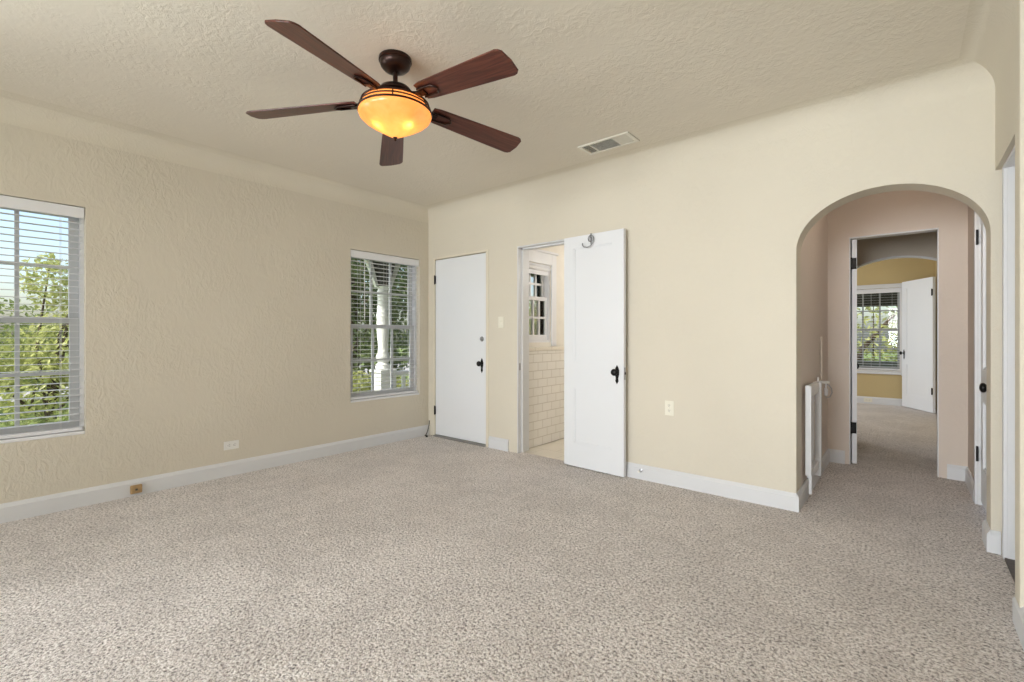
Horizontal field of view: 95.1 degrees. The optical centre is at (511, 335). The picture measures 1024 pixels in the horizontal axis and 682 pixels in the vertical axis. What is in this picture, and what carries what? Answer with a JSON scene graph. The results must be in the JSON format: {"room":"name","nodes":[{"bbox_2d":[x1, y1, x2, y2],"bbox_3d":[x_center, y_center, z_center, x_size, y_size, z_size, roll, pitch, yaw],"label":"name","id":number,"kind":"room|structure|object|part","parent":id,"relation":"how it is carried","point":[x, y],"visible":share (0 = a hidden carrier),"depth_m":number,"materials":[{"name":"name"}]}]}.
{"room":"empty bedroom","nodes":[
{"label":"empty bedroom","id":0,"kind":"room"},
{"bbox_2d":[0,122,427,503],"bbox_3d":[-3.273,-0.118,2.893,0.140,2.795,7.293,0,0,40],"label":"wall","id":1,"kind":"structure","parent":0,"point":[217,307],"depth_m":3.73,"materials":[{"name":"beige paint"}]},
{"bbox_2d":[0,207,83,434],"bbox_3d":[-3.278,-0.105,2.933,0.085,1.551,0.880,0,0,40],"label":"window","id":2,"kind":"structure","parent":1,"relation":"in","point":[76,339],"depth_m":3.21,"materials":[{"name":"white paint"}]},
{"bbox_3d":[-3.295,-0.472,2.948,0.032,0.774,0.836,0,0,40],"label":"sash","id":3,"kind":"part","parent":2,"relation":"part of","materials":[{"name":"paint"}]},
{"bbox_3d":[-3.272,0.261,2.929,0.032,0.774,0.836,0,0,40],"label":"sash","id":4,"kind":"part","parent":2,"relation":"part of","materials":[{"name":"paint"}]},
{"bbox_2d":[0,195,83,438],"bbox_3d":[-3.230,-0.117,2.893,0.062,1.521,0.870,0,0,40],"label":"window blind","id":5,"kind":"object","parent":2,"relation":"attached to","point":[5,201],"visible":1,"depth_m":3.05,"materials":[{"name":"white paint"}]},
{"bbox_3d":[-3.232,0.633,2.895,0.048,0.022,0.856,0,0,40],"label":"rail","id":6,"kind":"part","parent":5,"relation":"part of","materials":[{"name":"white paint"}]},
{"bbox_3d":[-3.278,-0.105,2.933,0.085,1.551,0.880,0,0,40],"label":"frame","id":7,"kind":"part","parent":2,"relation":"part of","materials":[{"name":"white paint"}]},
{"bbox_2d":[0,430,84,443],"bbox_3d":[-3.254,0.659,2.913,0.133,0.023,0.878,0,0,40],"label":"trim","id":8,"kind":"structure","parent":1,"relation":"attached to","point":[44,436],"depth_m":3.05,"materials":[{"name":"white paint"}]},
{"bbox_2d":[0,425,428,523],"bbox_3d":[-3.223,1.100,2.831,0.017,0.118,6.983,0,0,40],"label":"baseboard","id":9,"kind":"structure","parent":1,"relation":"attached to","point":[42,505],"depth_m":3.63,"materials":[{"name":"white paint"}]},
{"bbox_2d":[130,484,141,493],"bbox_3d":[-2.723,1.109,3.394,0.023,0.060,0.068,0,0,40],"label":"phone jack","id":10,"kind":"object","parent":9,"relation":"attached to","point":[134,489],"visible":1,"depth_m":3.39,"materials":[{"name":"beige plastic"}]},
{"bbox_2d":[224,440,238,449],"bbox_3d":[-2.332,0.907,3.896,0.009,0.070,0.114,0,0,40],"label":"wall outlet","id":11,"kind":"object","parent":1,"relation":"attached to","point":[228,445],"visible":1,"depth_m":3.90,"materials":[{"name":"white plastic"}]},
{"bbox_2d":[351,257,415,396],"bbox_3d":[-1.425,-0.102,5.136,0.085,1.557,0.879,0,0,40],"label":"window","id":12,"kind":"structure","parent":1,"relation":"in","point":[390,326],"depth_m":5.22,"materials":[{"name":"white paint"}]},
{"bbox_3d":[-1.442,-0.471,5.150,0.032,0.776,0.835,0,0,40],"label":"sash","id":13,"kind":"part","parent":12,"relation":"part of","materials":[{"name":"paint"}]},
{"bbox_3d":[-1.419,0.266,5.131,0.032,0.776,0.835,0,0,40],"label":"sash","id":14,"kind":"part","parent":12,"relation":"part of","materials":[{"name":"paint"}]},
{"bbox_2d":[351,250,418,399],"bbox_3d":[-1.373,-0.114,5.091,0.074,1.527,0.869,0,0,40],"label":"window blind","id":15,"kind":"object","parent":12,"relation":"attached to","point":[357,254],"visible":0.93,"depth_m":5.04,"materials":[{"name":"white paint"}]},
{"bbox_3d":[-1.585,-0.098,4.853,0.056,1.467,0.002,0,0,40],"label":"ladder cord","id":16,"kind":"part","parent":15,"relation":"part of","materials":[{"name":"white fabric"}]},
{"bbox_3d":[-1.380,0.639,5.097,0.048,0.022,0.855,0,0,40],"label":"rail","id":17,"kind":"part","parent":15,"relation":"part of","materials":[{"name":"white paint"}]},
{"bbox_3d":[-1.174,-0.098,5.342,0.056,1.467,0.002,0,0,40],"label":"ladder cord","id":18,"kind":"part","parent":15,"relation":"part of","materials":[{"name":"white fabric"}]},
{"bbox_3d":[-1.425,-0.102,5.136,0.085,1.557,0.879,0,0,40],"label":"frame","id":19,"kind":"part","parent":12,"relation":"part of","materials":[{"name":"white paint"}]},
{"bbox_2d":[351,392,418,402],"bbox_3d":[-1.401,0.665,5.115,0.133,0.023,0.877,0,0,40],"label":"trim","id":20,"kind":"structure","parent":1,"relation":"attached to","point":[416,393],"depth_m":5.05,"materials":[{"name":"white paint"}]},
{"bbox_2d":[0,0,1018,222],"bbox_3d":[-1.446,-1.401,1.336,4.662,0.150,6.983,0,0,40],"label":"ceiling","id":21,"kind":"structure","parent":0,"point":[173,81],"depth_m":2.67,"materials":[{"name":"beige paint"}]},
{"bbox_2d":[246,19,520,165],"bbox_3d":[-0.576,-1.256,2.465,1.460,0.440,1.510,0,0,40],"label":"ceiling fan","id":22,"kind":"object","parent":21,"relation":"hanging from","point":[390,108],"visible":1,"depth_m":2.37,"materials":[{"name":"brown wood"}]},
{"bbox_3d":[-1.115,-1.210,2.510,0.583,0.008,0.160,-5,13,2],"label":"blade","id":23,"kind":"part","parent":22,"relation":"part of","materials":[{"name":"brown wood"}]},
{"bbox_3d":[-0.789,-1.210,2.030,0.160,0.008,0.583,14,9,18],"label":"blade","id":24,"kind":"part","parent":22,"relation":"part of","materials":[{"name":"brown wood"}]},
{"bbox_3d":[-0.758,-1.210,2.969,0.160,0.008,0.583,-14,-1,-17],"label":"blade","id":25,"kind":"part","parent":22,"relation":"part of","materials":[{"name":"brown wood"}]},
{"bbox_3d":[-0.621,-1.120,2.494,0.380,0.132,0.380,0,0,40],"label":"lamp shade","id":26,"kind":"part","parent":22,"relation":"part of","materials":[{"name":"orange glass"}]},
{"bbox_3d":[-0.231,-1.210,2.191,0.583,0.008,0.160,6,-9,38],"label":"blade","id":27,"kind":"part","parent":22,"relation":"part of","materials":[{"name":"brown wood"}]},
{"bbox_3d":[-0.212,-1.210,2.772,0.583,0.008,0.160,6,-16,-34],"label":"blade","id":28,"kind":"part","parent":22,"relation":"part of","materials":[{"name":"brown wood"}]},
{"bbox_2d":[578,131,639,154],"bbox_3d":[0.736,-1.470,3.585,0.424,0.012,0.200,0,0,40],"label":"ceiling vent","id":29,"kind":"object","parent":21,"relation":"in","point":[625,138],"visible":1,"depth_m":3.57,"materials":[{"name":"metal"}]},
{"bbox_2d":[0,403,1023,681],"bbox_3d":[0.840,1.219,3.671,5.440,0.120,13.780,0,0,40],"label":"floor","id":30,"kind":"structure","parent":0,"point":[430,558],"depth_m":2.25,"materials":[{"name":"carpet"}]},
{"bbox_2d":[529,245,563,347],"bbox_3d":[0.898,-0.041,5.813,0.140,2.400,2.547,0,0,40],"label":"wall","id":31,"kind":"structure","parent":0,"point":[556,249],"depth_m":5.26,"materials":[{"name":"paint"}]},
{"bbox_2d":[529,262,549,342],"bbox_3d":[0.242,-0.351,5.023,0.096,0.840,0.420,0,0,40],"label":"window","id":32,"kind":"structure","parent":31,"relation":"in","point":[540,302],"depth_m":5.09,"materials":[{"name":"white paint"}]},
{"bbox_3d":[0.218,-0.565,5.044,0.032,0.368,0.376,0,0,40],"label":"sash","id":33,"kind":"part","parent":32,"relation":"part of","materials":[{"name":"white paint"}]},
{"bbox_3d":[0.218,-0.562,5.044,0.004,0.283,0.306,0,0,40],"label":"pane","id":34,"kind":"part","parent":32,"relation":"part of","materials":[{"name":"clear glass"}]},
{"bbox_3d":[0.252,-0.187,5.015,0.032,0.468,0.376,0,0,40],"label":"sash","id":35,"kind":"part","parent":32,"relation":"part of","materials":[{"name":"white paint"}]},
{"bbox_3d":[0.252,-0.197,5.015,0.004,0.368,0.306,0,0,40],"label":"pane","id":36,"kind":"part","parent":32,"relation":"part of","materials":[{"name":"clear glass"}]},
{"bbox_2d":[529,264,550,275],"bbox_3d":[0.275,-0.704,4.995,0.052,0.096,0.396,0,0,40],"label":"roller shade","id":37,"kind":"object","parent":32,"relation":"attached to","point":[533,269],"visible":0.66,"depth_m":4.99,"materials":[{"name":"white fabric"}]},
{"bbox_2d":[529,249,558,345],"bbox_3d":[0.328,-0.404,5.003,0.030,1.025,0.560,0,0,40],"label":"trim","id":38,"kind":"structure","parent":31,"relation":"attached to","point":[540,256],"depth_m":5.14,"materials":[{"name":"white paint"}]},
{"bbox_2d":[529,350,563,447],"bbox_3d":[0.924,0.659,5.726,0.012,1.000,2.447,0,0,40],"label":"tile wainscot","id":39,"kind":"object","parent":31,"relation":"attached to","point":[546,368],"depth_m":5.06,"materials":[{"name":"beige tile"}]},
{"bbox_2d":[529,346,563,350],"bbox_3d":[0.928,0.139,5.723,0.022,0.040,2.447,0,0,40],"label":"cap","id":40,"kind":"object","parent":39,"relation":"on","point":[530,348],"depth_m":5.03,"materials":[{"name":"beige tile"}]},
{"bbox_2d":[428,88,1001,553],"bbox_3d":[0.970,-0.118,3.978,4.957,2.795,0.170,0,0,40],"label":"wall","id":41,"kind":"structure","parent":0,"point":[714,243],"depth_m":3.37,"materials":[{"name":"beige paint"}]},
{"bbox_2d":[433,249,487,446],"bbox_3d":[-0.560,0.126,5.191,0.870,2.066,0.182,0,0,40],"label":"door","id":42,"kind":"structure","parent":41,"relation":"in","point":[460,281],"depth_m":5.15,"materials":[{"name":"white paint"}]},
{"bbox_2d":[498,317,503,327],"bbox_3d":[-0.116,-0.141,4.771,0.070,0.114,0.014,0,0,40],"label":"light switch","id":43,"kind":"object","parent":41,"relation":"attached to","point":[500,319],"visible":1,"depth_m":4.77,"materials":[{"name":"beige plastic"}]},
{"bbox_2d":[517,239,563,452],"bbox_3d":[0.337,0.138,4.507,0.597,2.043,0.174,0,0,40],"label":"trim","id":44,"kind":"structure","parent":41,"relation":"attached to","point":[522,251],"depth_m":4.67,"materials":[{"name":"white paint"}]},
{"bbox_2d":[564,228,625,476],"bbox_3d":[0.677,0.136,4.003,0.621,2.022,0.112,0,0,43],"label":"door","id":45,"kind":"structure","parent":41,"relation":"in","point":[594,275],"depth_m":3.99,"materials":[{"name":"white paint"}]},
{"bbox_2d":[582,233,593,247],"bbox_3d":[0.653,-0.816,4.022,0.106,0.124,0.071,0,0,12],"label":"hook","id":46,"kind":"object","parent":45,"relation":"hanging from","point":[590,235],"visible":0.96,"depth_m":4.00,"materials":[{"name":"silver metal"}]},
{"bbox_3d":[0.840,0.296,3.822,0.058,0.058,0.066,0,0,43],"label":"knob","id":47,"kind":"part","parent":45,"relation":"part of","materials":[{"name":"black metal"}]},
{"bbox_2d":[665,400,673,415],"bbox_3d":[1.224,0.561,3.647,0.070,0.114,0.009,0,0,40],"label":"wall outlet","id":48,"kind":"object","parent":41,"relation":"attached to","point":[669,405],"visible":1,"depth_m":3.64,"materials":[{"name":"beige plastic"}]},
{"bbox_2d":[488,436,973,511],"bbox_3d":[1.695,1.100,4.301,3.697,0.118,1.634,0,0,40],"label":"baseboard","id":49,"kind":"structure","parent":41,"relation":"attached to","point":[790,501],"depth_m":3.50,"materials":[{"name":"white paint"}]},
{"bbox_2d":[801,214,827,485],"bbox_3d":[2.403,-0.116,3.829,0.140,2.550,1.447,0,0,40],"label":"wall","id":50,"kind":"structure","parent":0,"point":[814,250],"depth_m":3.76,"materials":[{"name":"paint"}]},
{"bbox_2d":[805,377,821,494],"bbox_3d":[2.203,0.709,3.426,0.056,0.780,0.480,0,0,40],"label":"safety gate","id":51,"kind":"object","parent":50,"relation":"attached to","point":[815,388],"visible":1,"depth_m":3.43,"materials":[{"name":"white paint"}]},
{"bbox_3d":[2.201,0.972,3.421,0.032,0.055,0.360,0,0,40],"label":"rail","id":52,"kind":"part","parent":51,"relation":"part of","materials":[{"name":"white paint"}]},
{"bbox_3d":[2.201,0.386,3.421,0.032,0.077,0.360,0,0,40],"label":"rail","id":53,"kind":"part","parent":51,"relation":"part of","materials":[{"name":"white paint"}]},
{"bbox_2d":[820,337,822,379],"bbox_3d":[2.641,0.189,3.992,0.014,0.360,0.070,0,0,40],"label":"cable cover","id":54,"kind":"object","parent":50,"relation":"attached to","point":[821,338],"visible":1,"depth_m":3.97,"materials":[{"name":"paint"}]},
{"bbox_2d":[819,380,832,397],"bbox_3d":[2.585,0.442,3.862,0.096,0.142,0.060,0,0,40],"label":"bracket","id":55,"kind":"object","parent":50,"relation":"attached to","point":[825,382],"visible":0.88,"depth_m":3.85,"materials":[{"name":"white plastic"}]},
{"bbox_2d":[857,258,934,398],"bbox_3d":[5.667,-0.141,8.523,3.500,2.600,0.140,0,0,40],"label":"wall","id":56,"kind":"structure","parent":0,"point":[899,270],"depth_m":7.88,"materials":[{"name":"yellow paint"}]},
{"bbox_2d":[864,398,871,401],"bbox_3d":[6.105,1.097,8.035,0.114,0.070,0.009,0,0,40],"label":"wall outlet","id":57,"kind":"object","parent":56,"relation":"attached to","point":[865,399],"visible":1,"depth_m":8.03,"materials":[{"name":"beige plastic"}]},
{"bbox_2d":[857,292,896,306],"bbox_3d":[6.967,-0.771,8.749,3.800,0.340,1.840,0,0,40],"label":"roof","id":58,"kind":"structure","parent":56,"relation":"attached to","point":[892,299],"depth_m":9.47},
{"bbox_2d":[857,288,900,371],"bbox_3d":[6.199,-0.103,8.085,0.800,1.405,0.085,0,0,40],"label":"window","id":59,"kind":"structure","parent":56,"relation":"in","point":[898,329],"depth_m":7.97,"materials":[{"name":"white paint"}]},
{"bbox_3d":[6.195,0.227,8.079,0.756,0.700,0.032,0,0,40],"label":"sash","id":60,"kind":"part","parent":59,"relation":"part of","materials":[{"name":"paint"}]},
{"bbox_2d":[857,288,900,369],"bbox_3d":[6.171,-0.115,8.050,0.790,1.375,0.062,0,0,40],"label":"window blind","id":61,"kind":"object","parent":59,"relation":"attached to","point":[886,290],"visible":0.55,"depth_m":7.98,"materials":[{"name":"white paint"}]},
{"bbox_3d":[6.173,0.562,8.053,0.776,0.022,0.048,0,0,40],"label":"rail","id":62,"kind":"part","parent":61,"relation":"part of","materials":[{"name":"white paint"}]},
{"bbox_3d":[6.214,-0.434,8.102,0.756,0.700,0.032,0,0,40],"label":"sash","id":63,"kind":"part","parent":59,"relation":"part of","materials":[{"name":"paint"}]},
{"bbox_2d":[857,283,901,375],"bbox_3d":[6.137,-0.108,8.010,0.980,1.535,0.040,0,0,40],"label":"trim","id":64,"kind":"structure","parent":56,"relation":"attached to","point":[895,285],"depth_m":7.88,"materials":[{"name":"white paint"}]},
{"bbox_2d":[857,396,901,405],"bbox_3d":[4.441,1.100,7.175,3.160,0.118,3.500,0,0,40],"label":"baseboard","id":65,"kind":"structure","parent":56,"relation":"attached to","point":[860,399],"depth_m":7.92,"materials":[{"name":"white paint"}]},
{"bbox_2d":[857,231,936,265],"bbox_3d":[3.336,-0.141,5.753,3.500,2.600,0.100,0,0,40],"label":"wall","id":66,"kind":"structure","parent":0,"point":[919,244],"depth_m":5.02,"materials":[{"name":"paint"}]},
{"bbox_2d":[857,256,936,268],"bbox_3d":[4.163,-0.694,5.058,1.090,0.325,0.112,0,0,40],"label":"trim","id":67,"kind":"structure","parent":66,"relation":"attached to","point":[893,257],"depth_m":5.04,"materials":[{"name":"white paint"}]},
{"bbox_2d":[828,191,967,477],"bbox_3d":[3.380,-0.116,4.018,1.900,2.550,0.100,0,0,40],"label":"wall","id":68,"kind":"structure","parent":0,"point":[893,211],"depth_m":3.88,"materials":[{"name":"paint"}]},
{"bbox_2d":[850,239,858,463],"bbox_3d":[3.227,0.140,4.457,0.168,2.015,0.583,0,0,31],"label":"door","id":69,"kind":"structure","parent":68,"relation":"in","point":[853,260],"depth_m":4.22,"materials":[{"name":"white paint"}]},
{"bbox_2d":[849,228,938,476],"bbox_3d":[3.306,0.135,4.075,0.597,2.048,0.106,0,0,40],"label":"trim","id":70,"kind":"structure","parent":68,"relation":"attached to","point":[931,229],"depth_m":4.01,"materials":[{"name":"white paint"}]},
{"bbox_2d":[935,261,936,410],"bbox_3d":[5.704,-0.141,6.113,0.140,2.600,3.500,0,0,40],"label":"wall","id":71,"kind":"structure","parent":0,"point":[935,261],"depth_m":7.25,"materials":[{"name":"yellow paint"}]},
{"bbox_2d":[899,277,935,412],"bbox_3d":[6.319,0.132,7.335,0.102,2.030,0.739,0,0,11],"label":"door","id":72,"kind":"structure","parent":71,"relation":"in","point":[918,352],"depth_m":7.28,"materials":[{"name":"white paint"}]},
{"bbox_2d":[968,35,1014,477],"bbox_3d":[0.875,-0.118,0.349,0.160,2.795,8.740,0,0,40],"label":"wall","id":73,"kind":"structure","parent":0,"point":[1005,87],"depth_m":2.44,"materials":[{"name":"beige paint"}]},
{"bbox_2d":[974,211,982,504],"bbox_3d":[3.003,0.121,2.939,0.088,2.075,0.805,0,0,40],"label":"door","id":74,"kind":"structure","parent":73,"relation":"attached to","point":[977,220],"depth_m":3.23,"materials":[{"name":"white paint"}]},
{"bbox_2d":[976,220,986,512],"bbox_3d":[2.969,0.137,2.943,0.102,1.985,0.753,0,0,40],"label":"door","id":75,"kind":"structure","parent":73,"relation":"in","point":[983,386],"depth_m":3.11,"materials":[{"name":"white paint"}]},
{"bbox_3d":[2.751,0.301,2.713,0.066,0.058,0.058,0,0,40],"label":"knob","id":76,"kind":"part","parent":75,"relation":"part of","materials":[{"name":"black metal"}]},
{"bbox_2d":[982,519,1000,554],"bbox_3d":[2.635,1.100,2.576,0.054,0.118,0.204,0,0,40],"label":"baseboard","id":77,"kind":"object","parent":73,"relation":"attached to","point":[991,539],"visible":1,"depth_m":2.51,"materials":[{"name":"white paint"}]},
{"bbox_2d":[1002,146,1014,559],"bbox_3d":[2.429,0.137,2.107,0.235,2.045,0.813,0,0,40],"label":"trim","id":78,"kind":"structure","parent":73,"relation":"attached to","point":[1008,169],"depth_m":2.41,"materials":[{"name":"white paint"}]},
{"bbox_2d":[1015,0,1023,607],"bbox_3d":[2.018,-0.081,1.853,0.027,2.480,0.105,0,0,40],"label":"wall","id":79,"kind":"structure","parent":73,"relation":"attached to","point":[1019,12],"depth_m":1.82,"materials":[{"name":"beige paint"}]},
{"bbox_2d":[1012,597,1023,650],"bbox_3d":[0.064,1.100,-0.465,0.034,0.118,6.170,0,0,40],"label":"baseboard","id":80,"kind":"structure","parent":79,"relation":"attached to","point":[1017,613],"depth_m":1.80,"materials":[{"name":"white paint"}]},
{"bbox_2d":[1005,558,1014,582],"bbox_3d":[2.420,1.153,2.061,0.270,0.012,0.726,0,0,40],"label":"floor","id":81,"kind":"structure","parent":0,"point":[1010,563],"depth_m":2.33,"materials":[{"name":"grey carpet"}]},
{"label":"outside","id":82,"kind":"structure","parent":0,"visible":0},
{"bbox_2d":[0,345,896,426],"bbox_3d":[-8.260,1.809,13.482,110.000,0.200,110.000,0,0,40],"label":"ground","id":83,"kind":"structure","parent":82,"point":[869,355],"depth_m":30.22,"materials":[{"name":"green plant"}]},
{"bbox_2d":[0,253,68,422],"bbox_3d":[-6.172,0.183,6.573,1.529,3.061,2.408,0,0,40],"label":"tree","id":84,"kind":"object","parent":83,"relation":"on","point":[42,333],"visible":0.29,"depth_m":6.23,"materials":[{"name":"green plant"}]},
{"bbox_2d":[0,297,68,398],"bbox_3d":[-11.706,0.365,10.181,2.527,2.688,5.410,0,0,40],"label":"street tree","id":85,"kind":"object","parent":83,"relation":"on","point":[11,328],"visible":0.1,"depth_m":10.63,"materials":[{"name":"green plant"}]},
{"bbox_2d":[0,406,68,427],"bbox_3d":[-5.359,1.228,5.067,1.176,1.022,2.992,0,0,40],"label":"shrub","id":86,"kind":"object","parent":83,"relation":"on","point":[62,418],"visible":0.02,"depth_m":5.17,"materials":[{"name":"green plant"}]},
{"bbox_2d":[351,258,408,391],"bbox_3d":[-3.589,-0.814,10.646,3.636,5.046,2.424,0,0,-36],"label":"evergreen tree","id":87,"kind":"object","parent":83,"relation":"on","point":[399,305],"visible":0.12,"depth_m":10.48,"materials":[{"name":"green plant"}]},
{"bbox_2d":[353,371,408,392],"bbox_3d":[-2.813,1.166,9.051,1.111,1.163,2.295,0,0,40],"label":"shrub","id":88,"kind":"object","parent":83,"relation":"on","point":[364,385],"visible":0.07,"depth_m":8.97,"materials":[{"name":"green plant"}]},
{"bbox_2d":[355,260,408,377],"bbox_3d":[-4.044,-1.515,15.943,2.539,6.449,3.691,0,0,40],"label":"evergreen tree","id":89,"kind":"object","parent":83,"relation":"on","point":[405,322],"visible":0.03,"depth_m":15.63,"materials":[{"name":"green plant"}]},
{"bbox_2d":[529,301,534,334],"bbox_3d":[0.798,0.244,12.744,1.281,2.892,1.737,0,0,40],"label":"shrub","id":90,"kind":"object","parent":83,"relation":"on","point":[529,301],"visible":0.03,"depth_m":12.57,"materials":[{"name":"green plant"}]},
{"bbox_2d":[857,306,896,360],"bbox_3d":[8.699,0.082,11.361,4.092,3.315,1.777,0,0,40],"label":"tree","id":91,"kind":"object","parent":83,"relation":"on","point":[893,314],"visible":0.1,"depth_m":11.05,"materials":[{"name":"green plant"}]},
{"bbox_3d":[0.296,1.534,7.723,3.210,0.350,5.800,0,0,40],"label":"floor","id":92,"kind":"structure","parent":83,"relation":"on","visible":0},
{"bbox_2d":[365,260,399,390],"bbox_3d":[-1.933,0.009,7.023,0.290,2.700,0.800,0,0,40],"label":"porch post","id":93,"kind":"object","parent":92,"relation":"on","point":[382,315],"visible":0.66,"depth_m":6.94,"materials":[{"name":"white paint"}]},
{"bbox_2d":[395,370,408,388],"bbox_3d":[-1.193,0.899,7.903,0.120,0.720,2.000,0,0,40],"label":"porch railing","id":94,"kind":"object","parent":92,"relation":"on","point":[400,372],"visible":0.02,"depth_m":7.28,"materials":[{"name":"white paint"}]},
{"bbox_3d":[-1.193,0.569,7.903,0.120,0.060,2.000,0,0,40],"label":"rail","id":95,"kind":"part","parent":94,"relation":"part of","materials":[{"name":"white paint"}]},
{"bbox_3d":[6.935,1.534,8.710,3.800,0.350,1.740,0,0,40],"label":"terrace slab","id":96,"kind":"object","parent":83,"relation":"on","visible":0},
{"bbox_2d":[857,360,896,366],"bbox_3d":[7.085,0.974,9.199,3.200,0.970,0.180,0,0,40],"label":"balustrade","id":97,"kind":"object","parent":96,"relation":"on","point":[869,363],"visible":0.02,"depth_m":9.08,"materials":[{"name":"grey stone"}]},
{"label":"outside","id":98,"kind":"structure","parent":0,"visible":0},
{"bbox_2d":[0,363,408,402],"bbox_3d":[-12.661,1.694,17.183,6.500,0.030,110.000,0,0,40],"label":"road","id":99,"kind":"structure","parent":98,"point":[398,363],"depth_m":13.92,"materials":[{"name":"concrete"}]}
]}

